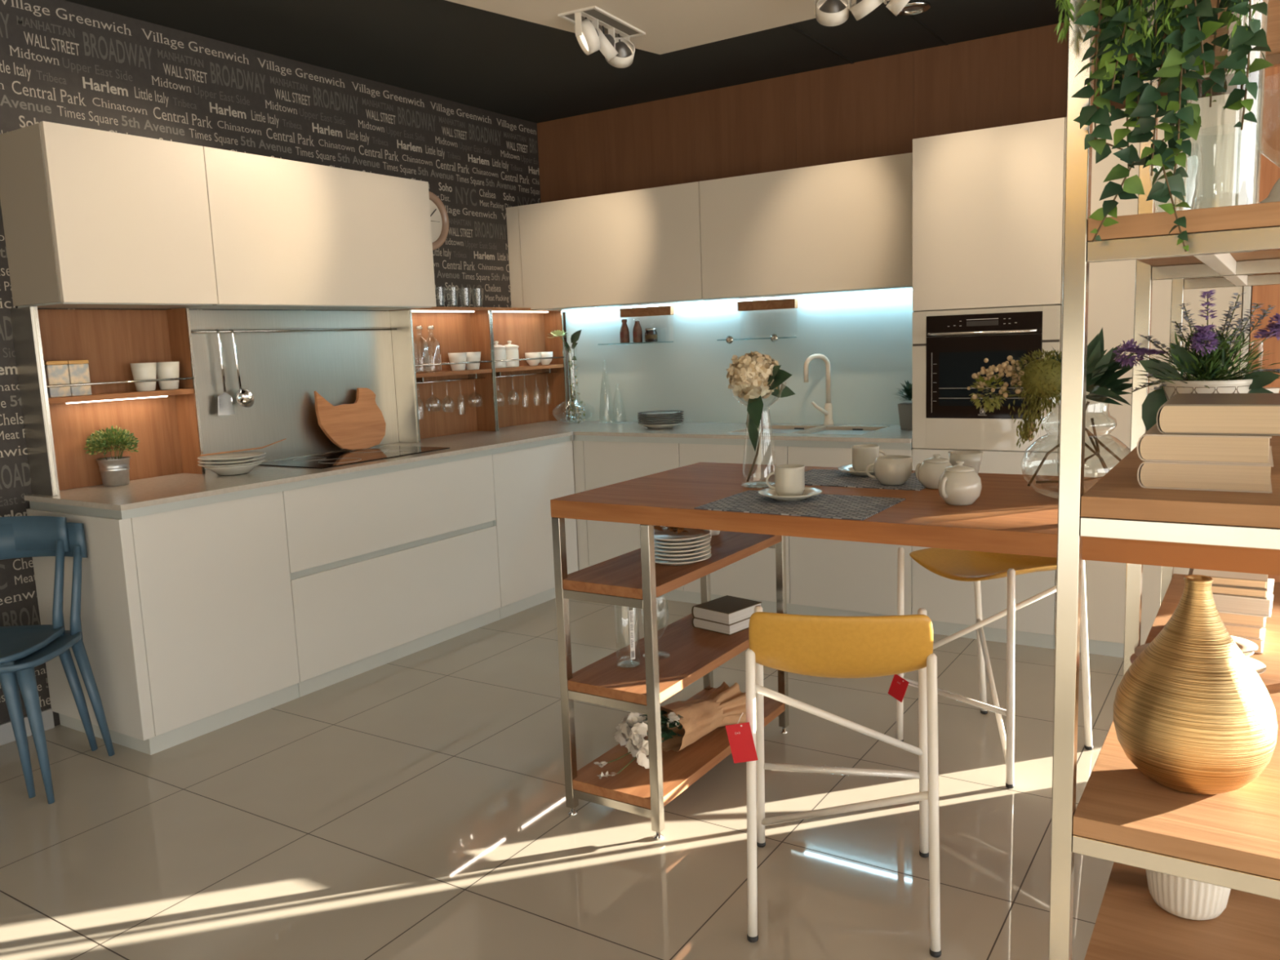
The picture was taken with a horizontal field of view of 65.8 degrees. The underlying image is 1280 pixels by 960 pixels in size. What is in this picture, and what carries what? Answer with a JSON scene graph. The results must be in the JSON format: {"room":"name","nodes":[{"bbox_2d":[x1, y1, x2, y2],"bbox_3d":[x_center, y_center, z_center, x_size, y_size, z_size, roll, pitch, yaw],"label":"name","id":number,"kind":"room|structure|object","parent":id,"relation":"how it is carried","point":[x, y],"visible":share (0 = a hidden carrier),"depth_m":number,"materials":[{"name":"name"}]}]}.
{"room":"store","nodes":[
{"label":"store","id":0,"kind":"room"},
{"bbox_2d":[0,0,541,726],"bbox_3d":[-4.085,0.056,0.827,0.101,2.683,13.100,3,9,33],"label":"wall","id":1,"kind":"structure","parent":0,"point":[62,61],"depth_m":4.22,"materials":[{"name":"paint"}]},
{"bbox_2d":[0,707,54,745],"bbox_3d":[-3.920,1.331,1.083,0.015,0.075,6.352,3,9,33],"label":"baseboard","id":2,"kind":"structure","parent":1,"relation":"attached to","point":[6,734],"depth_m":3.64,"materials":[{"name":"grey"}]},
{"bbox_2d":[0,120,217,309],"bbox_3d":[-1.959,-0.946,3.666,0.340,0.597,0.590,3,9,33],"label":"upper cabinet","id":3,"kind":"object","parent":1,"relation":"attached to","point":[92,218],"visible":1,"depth_m":3.49,"materials":[{"name":"beige"}]},
{"bbox_2d":[189,310,417,469],"bbox_3d":[-1.533,-0.444,4.556,0.141,0.670,1.206,3,9,33],"label":"backsplash","id":4,"kind":"structure","parent":1,"relation":"attached to","point":[282,366],"depth_m":4.57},
{"bbox_2d":[214,328,235,415],"bbox_3d":[-1.775,-0.458,4.212,0.020,0.368,0.080,3,9,33],"label":"spatula","id":5,"kind":"object","parent":4,"relation":"hanging from","point":[225,406],"visible":1,"depth_m":4.22,"materials":[{"name":"silver metal"}]},
{"bbox_2d":[229,328,254,407],"bbox_3d":[-1.723,-0.483,4.275,0.044,0.340,0.086,3,9,33],"label":"ladle","id":6,"kind":"object","parent":4,"relation":"hanging from","point":[244,397],"visible":1,"depth_m":4.29,"materials":[{"name":"silver metal"}]},
{"bbox_2d":[235,388,254,407],"bbox_3d":[-1.718,-0.355,4.293,0.044,0.082,0.086,3,9,33],"label":"bowl","id":7,"kind":"object","parent":6,"relation":"on","point":[244,397],"depth_m":4.31,"materials":[{"name":"silver metal"}]},
{"bbox_2d":[171,146,435,310],"bbox_3d":[-1.476,-1.069,4.411,0.340,0.597,1.200,3,9,33],"label":"upper cabinet","id":8,"kind":"object","parent":1,"relation":"attached to","point":[286,234],"visible":0.85,"depth_m":4.23,"materials":[{"name":"beige"}]},
{"bbox_2d":[428,191,448,250],"bbox_3d":[-1.121,-1.371,5.228,0.030,0.310,0.310,3,9,33],"label":"wall clock","id":9,"kind":"object","parent":1,"relation":"attached to","point":[438,213],"visible":0.46,"depth_m":5.29,"materials":[{"name":"beige wood"}]},
{"bbox_2d":[0,598,1123,959],"bbox_3d":[1.010,1.413,-0.382,10.100,0.050,16.200,3,9,33],"label":"floor","id":10,"kind":"structure","parent":0,"point":[412,806],"depth_m":2.79,"materials":[{"name":"beige tile"}]},
{"bbox_2d":[0,515,97,798],"bbox_3d":[-2.118,0.561,3.229,0.441,0.821,0.481,-2,8,-1],"label":"plastic chair","id":11,"kind":"object","parent":10,"relation":"on","point":[30,532],"visible":1,"depth_m":3.35,"materials":[{"name":"blue plastic"}]},
{"bbox_2d":[0,522,115,804],"bbox_3d":[-2.063,0.582,3.238,0.441,0.821,0.481,-2,8,-1],"label":"plastic chair","id":12,"kind":"object","parent":10,"relation":"on","point":[24,668],"visible":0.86,"depth_m":3.35,"materials":[{"name":"blue plastic"}]},
{"bbox_2d":[26,491,299,755],"bbox_3d":[-1.798,0.488,3.782,0.606,0.834,0.650,3,9,33],"label":"base cabinet","id":13,"kind":"object","parent":10,"relation":"on","point":[187,615],"visible":0.91,"depth_m":3.54,"materials":[{"name":"beige"}]},
{"bbox_2d":[282,454,501,697],"bbox_3d":[-1.293,0.359,4.562,0.606,0.834,1.222,3,9,33],"label":"base cabinet","id":14,"kind":"object","parent":10,"relation":"on","point":[385,568],"visible":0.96,"depth_m":4.31,"materials":[{"name":"beige"}]},
{"bbox_2d":[492,440,578,619],"bbox_3d":[-0.624,0.188,5.596,0.606,0.834,1.261,3,9,33],"label":"base cabinet","id":15,"kind":"object","parent":10,"relation":"on","point":[526,481],"visible":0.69,"depth_m":5.12,"materials":[{"name":"beige"}]},
{"bbox_2d":[23,420,913,519],"bbox_3d":[-0.357,-0.081,4.256,2.480,0.050,3.145,3,9,33],"label":"countertop","id":16,"kind":"structure","parent":15,"relation":"on","point":[166,493],"depth_m":4.43,"materials":[{"name":"grey"}]},
{"bbox_2d":[9,306,55,496],"bbox_3d":[-2.181,-0.279,3.555,0.142,0.672,0.010,3,9,33],"label":"end panel","id":17,"kind":"object","parent":16,"relation":"on","point":[23,322],"visible":1,"depth_m":3.54,"materials":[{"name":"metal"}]},
{"bbox_2d":[83,425,139,486],"bbox_3d":[-2.022,-0.095,3.794,0.191,0.228,0.185,0,8,13],"label":"potted plant","id":18,"kind":"object","parent":16,"relation":"on","point":[114,471],"visible":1,"depth_m":3.76,"materials":[{"name":"green plant"}]},
{"bbox_2d":[33,306,205,495],"bbox_3d":[-2.015,-0.320,3.804,0.150,0.672,0.594,3,9,33],"label":"niche","id":19,"kind":"object","parent":16,"relation":"on","point":[166,425],"visible":0.81,"depth_m":3.87,"materials":[{"name":"brown wood"}]},
{"bbox_2d":[44,360,71,397],"bbox_3d":[-2.132,-0.367,3.602,0.072,0.130,0.076,3,9,33],"label":"tin","id":20,"kind":"object","parent":19,"relation":"on","point":[56,372],"visible":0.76,"depth_m":3.58,"materials":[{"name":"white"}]},
{"bbox_2d":[66,360,91,395],"bbox_3d":[-2.091,-0.378,3.665,0.072,0.130,0.074,3,9,33],"label":"tin","id":21,"kind":"object","parent":19,"relation":"on","point":[78,370],"visible":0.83,"depth_m":3.64,"materials":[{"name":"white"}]},
{"bbox_2d":[48,388,194,404],"bbox_3d":[-2.014,-0.324,3.804,0.131,0.021,0.569,3,9,33],"label":"shelf","id":22,"kind":"object","parent":19,"relation":"attached to","point":[99,396],"depth_m":3.83,"materials":[{"name":"brown wood"}]},
{"bbox_2d":[129,362,156,391],"bbox_3d":[-1.947,-0.405,3.889,0.094,0.110,0.094,3,9,33],"label":"beaker","id":23,"kind":"object","parent":19,"relation":"on","point":[147,371],"visible":0.98,"depth_m":3.86,"materials":[{"name":"grey ceramic"}]},
{"bbox_2d":[156,361,179,390],"bbox_3d":[-1.894,-0.418,3.970,0.094,0.110,0.094,3,9,33],"label":"beaker","id":24,"kind":"object","parent":19,"relation":"on","point":[166,370],"visible":0.94,"depth_m":3.94,"materials":[{"name":"grey ceramic"}]},
{"bbox_2d":[203,462,262,475],"bbox_3d":[-1.654,-0.045,4.023,0.224,0.040,0.224,3,9,33],"label":"soup bowl","id":25,"kind":"object","parent":16,"relation":"on","point":[236,470],"visible":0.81,"depth_m":3.95,"materials":[{"name":"grey ceramic"}]},
{"bbox_2d":[197,458,266,467],"bbox_3d":[-1.656,-0.065,4.020,0.260,0.018,0.260,3,9,33],"label":"plate","id":26,"kind":"object","parent":25,"relation":"on","point":[260,460],"visible":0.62,"depth_m":3.96,"materials":[{"name":"grey ceramic"}]},
{"bbox_2d":[197,455,266,465],"bbox_3d":[-1.655,-0.078,4.017,0.260,0.018,0.260,3,9,33],"label":"plate","id":27,"kind":"object","parent":26,"relation":"on","point":[229,463],"visible":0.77,"depth_m":3.95,"materials":[{"name":"grey ceramic"}]},
{"bbox_2d":[197,451,266,462],"bbox_3d":[-1.656,-0.092,4.016,0.260,0.018,0.260,3,9,33],"label":"plate","id":28,"kind":"object","parent":27,"relation":"on","point":[242,455],"visible":0.98,"depth_m":4.05,"materials":[{"name":"grey ceramic"}]},
{"bbox_2d":[258,444,449,468],"bbox_3d":[-1.297,-0.111,4.518,0.443,0.005,0.760,3,9,33],"label":"induction hob","id":29,"kind":"object","parent":16,"relation":"in","point":[380,452],"visible":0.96,"depth_m":4.46,"materials":[{"name":"black glass"}]},
{"bbox_2d":[314,387,386,450],"bbox_3d":[-1.391,-0.293,4.780,0.086,0.298,0.398,3,9,33],"label":"board","id":30,"kind":"object","parent":29,"relation":"on","point":[360,424],"visible":1,"depth_m":4.77,"materials":[{"name":"brown wood"}]},
{"bbox_2d":[389,306,497,442],"bbox_3d":[-1.042,-0.576,5.309,0.150,0.688,0.610,3,9,33],"label":"niche","id":31,"kind":"object","parent":16,"relation":"on","point":[456,329],"visible":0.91,"depth_m":5.42,"materials":[{"name":"brown wood"}]},
{"bbox_2d":[415,368,491,377],"bbox_3d":[-1.040,-0.572,5.309,0.131,0.021,0.585,3,9,33],"label":"shelf","id":32,"kind":"object","parent":31,"relation":"attached to","point":[445,373],"depth_m":5.34,"materials":[{"name":"brown wood"}]},
{"bbox_2d":[490,307,568,431],"bbox_3d":[-0.699,-0.664,5.839,0.150,0.688,0.663,3,9,33],"label":"niche","id":33,"kind":"object","parent":16,"relation":"on","point":[526,328],"visible":0.75,"depth_m":5.98,"materials":[{"name":"brown wood"}]},
{"bbox_2d":[503,340,519,367],"bbox_3d":[-0.753,-0.731,5.732,0.108,0.153,0.108,3,9,33],"label":"canister","id":34,"kind":"object","parent":33,"relation":"on","point":[511,350],"visible":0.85,"depth_m":5.69,"materials":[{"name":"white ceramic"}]},
{"bbox_2d":[495,364,563,372],"bbox_3d":[-0.697,-0.660,5.839,0.131,0.021,0.638,3,9,33],"label":"shelf","id":35,"kind":"object","parent":33,"relation":"attached to","point":[522,367],"depth_m":5.93,"materials":[{"name":"brown wood"}]},
{"bbox_2d":[547,329,595,422],"bbox_3d":[-0.414,-0.618,5.917,0.275,0.560,0.256,3,9,33],"label":"vase","id":36,"kind":"object","parent":16,"relation":"on","point":[575,337],"visible":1,"depth_m":5.90,"materials":[{"name":"clear glass"}]},
{"bbox_2d":[731,425,888,435],"bbox_3d":[0.847,-0.207,4.988,0.704,0.094,0.394,3,9,33],"label":"double sink","id":37,"kind":"object","parent":16,"relation":"in","point":[806,429],"visible":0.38,"depth_m":5.08,"materials":[{"name":"silver"}]},
{"bbox_2d":[803,353,833,425],"bbox_3d":[0.922,-0.467,5.131,0.178,0.373,0.054,-5,9,-20],"label":"tap","id":38,"kind":"object","parent":16,"relation":"on","point":[828,411],"visible":1,"depth_m":5.14,"materials":[{"name":"beige metal"}]},
{"bbox_2d":[893,380,912,430],"bbox_3d":[1.316,-0.366,4.787,0.175,0.239,0.184,3,9,33],"label":"potted plant","id":39,"kind":"object","parent":16,"relation":"on","point":[905,409],"visible":0.59,"depth_m":4.76,"materials":[{"name":"green plant"}]},
{"bbox_2d":[572,440,684,602],"bbox_3d":[0.084,0.170,5.532,0.689,0.834,0.600,3,9,33],"label":"base cabinet","id":40,"kind":"object","parent":10,"relation":"on","point":[597,464],"visible":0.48,"depth_m":5.31,"materials":[{"name":"beige"}]},
{"bbox_2d":[551,517,788,839],"bbox_3d":[0.134,0.488,3.091,0.321,0.880,0.857,3,9,33],"label":"shelf unit","id":41,"kind":"object","parent":10,"relation":"on","point":[633,579],"visible":0.66,"depth_m":2.83,"materials":[{"name":"wood"}]},
{"bbox_2d":[613,604,639,668],"bbox_3d":[-0.038,0.422,2.905,0.070,0.251,0.070,3,9,33],"label":"glass vase","id":42,"kind":"object","parent":41,"relation":"on","point":[631,612],"visible":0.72,"depth_m":2.88,"materials":[{"name":"clear glass"}]},
{"bbox_2d":[594,681,746,778],"bbox_3d":[0.071,0.751,3.057,0.245,0.145,0.604,5,11,43],"label":"bouquet","id":43,"kind":"object","parent":41,"relation":"on","point":[683,723],"visible":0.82,"depth_m":3.03,"materials":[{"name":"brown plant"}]},
{"bbox_2d":[654,553,711,565],"bbox_3d":[0.110,0.232,2.945,0.206,0.018,0.206,3,9,33],"label":"plate","id":44,"kind":"object","parent":41,"relation":"on","point":[706,557],"visible":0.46,"depth_m":2.89,"materials":[{"name":"white ceramic"}]},
{"bbox_2d":[654,549,711,561],"bbox_3d":[0.109,0.221,2.944,0.206,0.018,0.206,3,9,33],"label":"plate","id":45,"kind":"object","parent":44,"relation":"on","point":[698,555],"visible":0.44,"depth_m":2.89,"materials":[{"name":"white ceramic"}]},
{"bbox_2d":[654,545,711,557],"bbox_3d":[0.110,0.209,2.942,0.206,0.018,0.206,3,9,33],"label":"plate","id":46,"kind":"object","parent":45,"relation":"on","point":[707,548],"visible":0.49,"depth_m":2.89,"materials":[{"name":"white ceramic"}]},
{"bbox_2d":[654,542,710,554],"bbox_3d":[0.107,0.198,2.940,0.206,0.018,0.206,3,9,33],"label":"plate","id":47,"kind":"object","parent":46,"relation":"on","point":[700,547],"visible":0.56,"depth_m":2.89,"materials":[{"name":"white ceramic"}]},
{"bbox_2d":[653,537,711,550],"bbox_3d":[0.109,0.186,2.940,0.206,0.018,0.206,3,9,33],"label":"plate","id":48,"kind":"object","parent":47,"relation":"on","point":[700,543],"visible":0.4,"depth_m":2.88,"materials":[{"name":"white ceramic"}]},
{"bbox_2d":[653,533,711,546],"bbox_3d":[0.109,0.175,2.936,0.206,0.018,0.206,3,9,33],"label":"plate","id":49,"kind":"object","parent":48,"relation":"on","point":[706,537],"visible":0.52,"depth_m":2.88,"materials":[{"name":"white ceramic"}]},
{"bbox_2d":[653,526,711,542],"bbox_3d":[0.107,0.164,2.937,0.206,0.018,0.206,3,9,33],"label":"plate","id":50,"kind":"object","parent":49,"relation":"on","point":[666,535],"visible":0.77,"depth_m":2.94,"materials":[{"name":"white ceramic"}]},
{"bbox_2d":[692,617,750,635],"bbox_3d":[0.290,0.466,3.290,0.160,0.034,0.175,5,11,43],"label":"book","id":51,"kind":"object","parent":41,"relation":"on","point":[731,629],"visible":0.38,"depth_m":3.22,"materials":[{"name":"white paper"}]},
{"bbox_2d":[691,595,761,625],"bbox_3d":[0.288,0.430,3.278,0.160,0.040,0.172,6,11,44],"label":"book","id":52,"kind":"object","parent":51,"relation":"on","point":[726,610],"visible":0.98,"depth_m":3.24,"materials":[{"name":"black paper"}]},
{"bbox_2d":[550,462,1279,575],"bbox_3d":[0.752,0.060,2.620,1.830,0.049,0.857,3,9,33],"label":"bar table","id":53,"kind":"object","parent":41,"relation":"on","point":[1008,516],"visible":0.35,"depth_m":2.38,"materials":[{"name":"brown wood"}]},
{"bbox_2d":[725,351,795,488],"bbox_3d":[0.353,-0.172,2.824,0.208,0.383,0.162,3,9,33],"label":"vase","id":54,"kind":"object","parent":53,"relation":"on","point":[754,376],"visible":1,"depth_m":2.78,"materials":[{"name":"clear glass"}]},
{"bbox_2d":[693,489,905,520],"bbox_3d":[0.409,0.060,2.524,0.445,0.003,0.313,3,9,33],"label":"placemat","id":55,"kind":"object","parent":53,"relation":"on","point":[820,505],"visible":1,"depth_m":2.49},
{"bbox_2d":[758,486,822,501],"bbox_3d":[0.393,0.040,2.591,0.166,0.021,0.166,3,9,33],"label":"saucer","id":56,"kind":"object","parent":55,"relation":"on","point":[808,492],"visible":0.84,"depth_m":2.56,"materials":[{"name":"grey ceramic"}]},
{"bbox_2d":[765,463,804,496],"bbox_3d":[0.388,0.003,2.590,0.080,0.080,0.091,-8,10,-37],"label":"coffee cup","id":57,"kind":"object","parent":56,"relation":"on","point":[789,479],"visible":0.91,"depth_m":2.56,"materials":[{"name":"grey ceramic"}]},
{"bbox_2d":[773,468,925,490],"bbox_3d":[0.653,-0.003,2.911,0.435,0.003,0.310,3,9,33],"label":"placemat","id":58,"kind":"object","parent":53,"relation":"on","point":[828,477],"visible":0.5,"depth_m":2.86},
{"bbox_2d":[837,464,875,476],"bbox_3d":[0.681,-0.027,2.985,0.166,0.021,0.166,3,9,33],"label":"saucer","id":59,"kind":"object","parent":58,"relation":"on","point":[847,468],"visible":0.52,"depth_m":2.95,"materials":[{"name":"grey ceramic"}]},
{"bbox_2d":[851,444,886,471],"bbox_3d":[0.687,-0.063,2.975,0.099,0.080,0.082,3,9,33],"label":"coffee cup","id":60,"kind":"object","parent":59,"relation":"on","point":[863,455],"visible":0.65,"depth_m":2.95,"materials":[{"name":"grey ceramic"}]},
{"bbox_2d":[865,455,912,485],"bbox_3d":[0.709,-0.027,2.779,0.108,0.076,0.106,-7,9,-30],"label":"cup","id":61,"kind":"object","parent":58,"relation":"on","point":[891,470],"visible":1,"depth_m":2.74,"materials":[{"name":"grey ceramic"}]},
{"bbox_2d":[915,454,952,488],"bbox_3d":[0.810,-0.025,2.703,0.100,0.091,0.100,-2,8,-2],"label":"teapot","id":62,"kind":"object","parent":53,"relation":"on","point":[928,473],"visible":0.86,"depth_m":2.67,"materials":[{"name":"grey ceramic"}]},
{"bbox_2d":[937,461,982,505],"bbox_3d":[0.788,0.006,2.440,0.104,0.106,0.104,-1,8,10],"label":"sugar bowl","id":63,"kind":"object","parent":53,"relation":"on","point":[959,484],"visible":1,"depth_m":2.40,"materials":[{"name":"grey ceramic"}]},
{"bbox_2d":[948,449,982,474],"bbox_3d":[0.922,-0.038,2.803,0.094,0.082,0.094,3,9,33],"label":"cup","id":64,"kind":"object","parent":53,"relation":"on","point":[973,459],"visible":0.45,"depth_m":2.77,"materials":[{"name":"grey ceramic"}]},
{"bbox_2d":[967,327,1133,499],"bbox_3d":[1.028,-0.164,2.449,0.403,0.418,0.262,3,9,33],"label":"vase","id":65,"kind":"object","parent":53,"relation":"on","point":[1039,378],"visible":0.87,"depth_m":2.40,"materials":[{"name":"clear glass"}]},
{"bbox_2d":[679,443,791,613],"bbox_3d":[0.627,0.198,5.186,0.600,0.834,0.600,3,9,33],"label":"base cabinet","id":66,"kind":"object","parent":10,"relation":"on","point":[752,577],"visible":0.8,"depth_m":4.91,"materials":[{"name":"beige"}]},
{"bbox_2d":[745,604,941,957],"bbox_3d":[0.479,0.639,2.366,0.449,0.757,0.450,-1,8,11],"label":"bar stool","id":67,"kind":"object","parent":10,"relation":"on","point":[815,646],"visible":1,"depth_m":2.18,"materials":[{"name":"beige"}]},
{"bbox_2d":[725,713,758,763],"bbox_3d":[0.224,0.569,2.179,0.070,0.114,0.016,0,8,13],"label":"tag","id":68,"kind":"object","parent":67,"relation":"hanging from","point":[740,735],"visible":1,"depth_m":2.17,"materials":[{"name":"red"}]},
{"bbox_2d":[787,446,912,616],"bbox_3d":[1.132,0.224,4.863,0.600,0.834,0.600,3,9,33],"label":"base cabinet","id":69,"kind":"object","parent":10,"relation":"on","point":[828,577],"visible":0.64,"depth_m":4.64,"materials":[{"name":"beige"}]},
{"bbox_2d":[911,117,1065,648],"bbox_3d":[1.616,-0.408,4.448,0.605,2.164,0.606,3,9,33],"label":"oven tower","id":70,"kind":"object","parent":10,"relation":"on","point":[988,203],"visible":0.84,"depth_m":4.15,"materials":[{"name":"beige"}]},
{"bbox_2d":[925,311,1042,418],"bbox_3d":[1.476,-0.487,4.229,0.473,0.439,0.208,3,9,33],"label":"oven","id":71,"kind":"object","parent":70,"relation":"in","point":[951,362],"visible":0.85,"depth_m":4.20,"materials":[{"name":"black glass"}]},
{"bbox_2d":[896,546,1093,788],"bbox_3d":[1.147,0.498,3.190,0.450,0.757,0.449,-7,10,-33],"label":"bar stool","id":72,"kind":"object","parent":10,"relation":"on","point":[975,566],"visible":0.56,"depth_m":3.14,"materials":[{"name":"beige"}]},
{"bbox_2d":[888,672,908,702],"bbox_3d":[0.852,0.676,3.255,0.016,0.107,0.080,-10,11,-42],"label":"tag","id":73,"kind":"object","parent":72,"relation":"hanging from","point":[899,686],"visible":0.97,"depth_m":3.25,"materials":[{"name":"red"}]},
{"bbox_2d":[1054,88,1261,657],"bbox_3d":[2.144,-0.381,4.108,0.650,2.166,0.610,3,9,33],"label":"tall cabinet","id":74,"kind":"object","parent":10,"relation":"on","point":[1228,155],"visible":0.26,"depth_m":3.84,"materials":[{"name":"beige"}]},
{"bbox_2d":[1048,0,1279,959],"bbox_3d":[1.243,-0.036,2.061,0.400,2.120,1.710,3,9,33],"label":"bookcase","id":75,"kind":"object","parent":10,"relation":"on","point":[1122,816],"visible":0.52,"depth_m":1.48,"materials":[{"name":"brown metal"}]},
{"bbox_2d":[1053,0,1273,252],"bbox_3d":[0.689,-0.677,1.329,0.248,0.743,0.272,1,9,21],"label":"ivy","id":76,"kind":"object","parent":75,"relation":"hanging from","point":[1181,51],"visible":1,"depth_m":1.27,"materials":[{"name":"green plant"}]},
{"bbox_2d":[1145,869,1231,920],"bbox_3d":[1.000,0.707,1.805,0.151,0.148,0.151,3,9,33],"label":"ribbed pot","id":77,"kind":"object","parent":75,"relation":"on","point":[1181,897],"visible":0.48,"depth_m":1.76,"materials":[{"name":"white ceramic"}]},
{"bbox_2d":[1113,574,1277,795],"bbox_3d":[0.885,0.320,1.581,0.230,0.337,0.230,3,9,33],"label":"vase","id":78,"kind":"object","parent":75,"relation":"on","point":[1192,713],"visible":1,"depth_m":1.52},
{"bbox_2d":[1111,288,1279,431],"bbox_3d":[1.070,-0.209,1.883,0.250,0.302,0.234,-3,8,-9],"label":"potted plant","id":79,"kind":"object","parent":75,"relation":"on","point":[1206,370],"visible":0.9,"depth_m":1.85,"materials":[{"name":"plant"}]},
{"bbox_2d":[1137,449,1273,493],"bbox_3d":[0.877,-0.020,1.534,0.172,0.040,0.225,3,9,31],"label":"book","id":80,"kind":"object","parent":75,"relation":"on","point":[1237,477],"visible":0.67,"depth_m":1.44,"materials":[{"name":"beige paper"}]},
{"bbox_2d":[1136,422,1271,464],"bbox_3d":[0.876,-0.060,1.531,0.170,0.040,0.225,3,9,33],"label":"book","id":81,"kind":"object","parent":80,"relation":"on","point":[1153,445],"visible":0.85,"depth_m":1.44,"materials":[{"name":"beige paper"}]},
{"bbox_2d":[1155,393,1279,435],"bbox_3d":[0.912,-0.104,1.525,0.187,0.044,0.250,3,9,32],"label":"book","id":82,"kind":"object","parent":81,"relation":"on","point":[1202,414],"visible":1,"depth_m":1.44,"materials":[{"name":"brown paper"}]},
{"bbox_2d":[1238,617,1266,653],"bbox_3d":[1.375,0.352,2.320,0.152,0.031,0.210,3,10,34],"label":"book","id":83,"kind":"object","parent":75,"relation":"on","point":[1260,642],"visible":0.12,"depth_m":2.20,"materials":[{"name":"white paper"}]},
{"bbox_2d":[1224,623,1262,639],"bbox_3d":[1.371,0.323,2.320,0.148,0.026,0.210,3,9,33],"label":"book","id":84,"kind":"object","parent":83,"relation":"on","point":[1248,632],"visible":0.06,"depth_m":2.21,"materials":[{"name":"beige paper"}]},
{"bbox_2d":[1218,612,1264,627],"bbox_3d":[1.372,0.297,2.316,0.152,0.026,0.210,3,9,31],"label":"book","id":85,"kind":"object","parent":84,"relation":"on","point":[1227,618],"visible":0.07,"depth_m":2.21,"materials":[{"name":"beige paper"}]},
{"bbox_2d":[1213,578,1274,617],"bbox_3d":[1.378,0.265,2.304,0.160,0.040,0.210,3,10,34],"label":"book","id":86,"kind":"object","parent":85,"relation":"on","point":[1255,606],"visible":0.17,"depth_m":2.21,"materials":[{"name":"white paper"}]},
{"bbox_2d":[1211,574,1267,599],"bbox_3d":[1.372,0.234,2.304,0.152,0.020,0.210,3,9,33],"label":"book","id":87,"kind":"object","parent":86,"relation":"on","point":[1216,589],"visible":0.1,"depth_m":2.21,"materials":[{"name":"brown paper"}]},
{"bbox_2d":[1188,568,1266,589],"bbox_3d":[1.368,0.214,2.305,0.154,0.020,0.210,3,9,31],"label":"book","id":88,"kind":"object","parent":87,"relation":"on","point":[1251,580],"visible":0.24,"depth_m":2.22,"materials":[{"name":"brown paper"}]},
{"bbox_2d":[64,0,1127,123],"bbox_3d":[0.078,-1.104,-2.046,10.100,0.097,13.120,3,9,33],"label":"ceiling","id":89,"kind":"structure","parent":0,"point":[522,69],"depth_m":4.45,"materials":[{"name":"grey"}]},
{"bbox_2d":[557,5,645,67],"bbox_3d":[-0.150,-1.829,4.120,0.174,0.169,0.424,2,9,29],"label":"spotlight fixture","id":90,"kind":"object","parent":89,"relation":"attached to","point":[595,28],"visible":1,"depth_m":4.07,"materials":[{"name":"beige"}]},
{"bbox_2d":[445,0,890,54],"bbox_3d":[1.233,-1.640,1.858,6.400,0.016,3.403,3,9,33],"label":"ceiling panel","id":91,"kind":"object","parent":89,"relation":"attached to","point":[668,25],"depth_m":4.04,"materials":[{"name":"beige paint"}]},
{"bbox_2d":[814,0,910,26],"bbox_3d":[0.856,-1.813,3.726,0.424,0.166,0.174,2,9,27],"label":"spotlight fixture","id":92,"kind":"object","parent":89,"relation":"attached to","point":[827,12],"visible":1,"depth_m":3.75,"materials":[{"name":"beige"}]},
{"bbox_2d":[786,15,948,63],"bbox_3d":[1.026,-2.000,4.438,0.477,0.004,0.830,3,9,33],"label":"trim","id":93,"kind":"structure","parent":89,"relation":"attached to","point":[790,26],"depth_m":4.49,"materials":[{"name":"black"}]},
{"bbox_2d":[897,0,930,15],"bbox_3d":[1.126,-1.948,4.093,0.148,0.015,0.148,3,9,33],"label":"spotlight","id":94,"kind":"object","parent":89,"relation":"in","point":[915,7],"visible":0.77,"depth_m":4.08,"materials":[{"name":"silver metal"}]},
{"bbox_2d":[537,14,1262,420],"bbox_3d":[1.513,-0.728,4.892,4.890,2.683,0.100,3,9,33],"label":"wall","id":95,"kind":"structure","parent":0,"point":[873,108],"depth_m":5.05,"materials":[{"name":"brown wood"}]},
{"bbox_2d":[506,181,724,311],"bbox_3d":[-0.140,-1.286,5.604,1.288,0.598,0.336,3,9,33],"label":"upper cabinet","id":96,"kind":"object","parent":95,"relation":"attached to","point":[639,247],"visible":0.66,"depth_m":5.43,"materials":[{"name":"beige"}]},
{"bbox_2d":[603,306,674,345],"bbox_3d":[-0.027,-0.887,5.688,0.452,0.204,0.120,3,9,33],"label":"shelf","id":97,"kind":"object","parent":96,"relation":"hanging from","point":[659,310],"visible":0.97,"depth_m":5.66,"materials":[{"name":"brown wood"}]},
{"bbox_2d":[564,290,914,425],"bbox_3d":[0.538,-0.651,5.467,2.326,0.672,0.010,3,9,33],"label":"backsplash","id":98,"kind":"structure","parent":95,"relation":"attached to","point":[866,340],"depth_m":5.42,"materials":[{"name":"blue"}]},
{"bbox_2d":[725,297,797,343],"bbox_3d":[0.618,-0.843,5.268,0.423,0.222,0.136,3,9,33],"label":"shelf","id":99,"kind":"object","parent":95,"relation":"attached to","point":[781,304],"visible":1,"depth_m":5.25,"materials":[{"name":"brown wood"}]},
{"bbox_2d":[698,152,912,300],"bbox_3d":[0.904,-1.233,4.937,1.188,0.598,0.336,3,9,33],"label":"upper cabinet","id":100,"kind":"object","parent":95,"relation":"attached to","point":[844,227],"visible":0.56,"depth_m":4.79,"materials":[{"name":"beige"}]},
{"bbox_2d":[562,289,912,311],"bbox_3d":[0.506,-0.975,5.387,2.300,0.006,0.028,3,9,33],"label":"led strip","id":101,"kind":"object","parent":100,"relation":"attached to","point":[900,290],"visible":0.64,"depth_m":5.33,"materials":[{"name":"white"}]},
{"bbox_2d":[1248,66,1279,582],"bbox_3d":[2.669,-0.612,3.753,0.588,2.683,0.578,3,9,33],"label":"wall partition","id":102,"kind":"structure","parent":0,"point":[1267,295],"depth_m":3.59,"materials":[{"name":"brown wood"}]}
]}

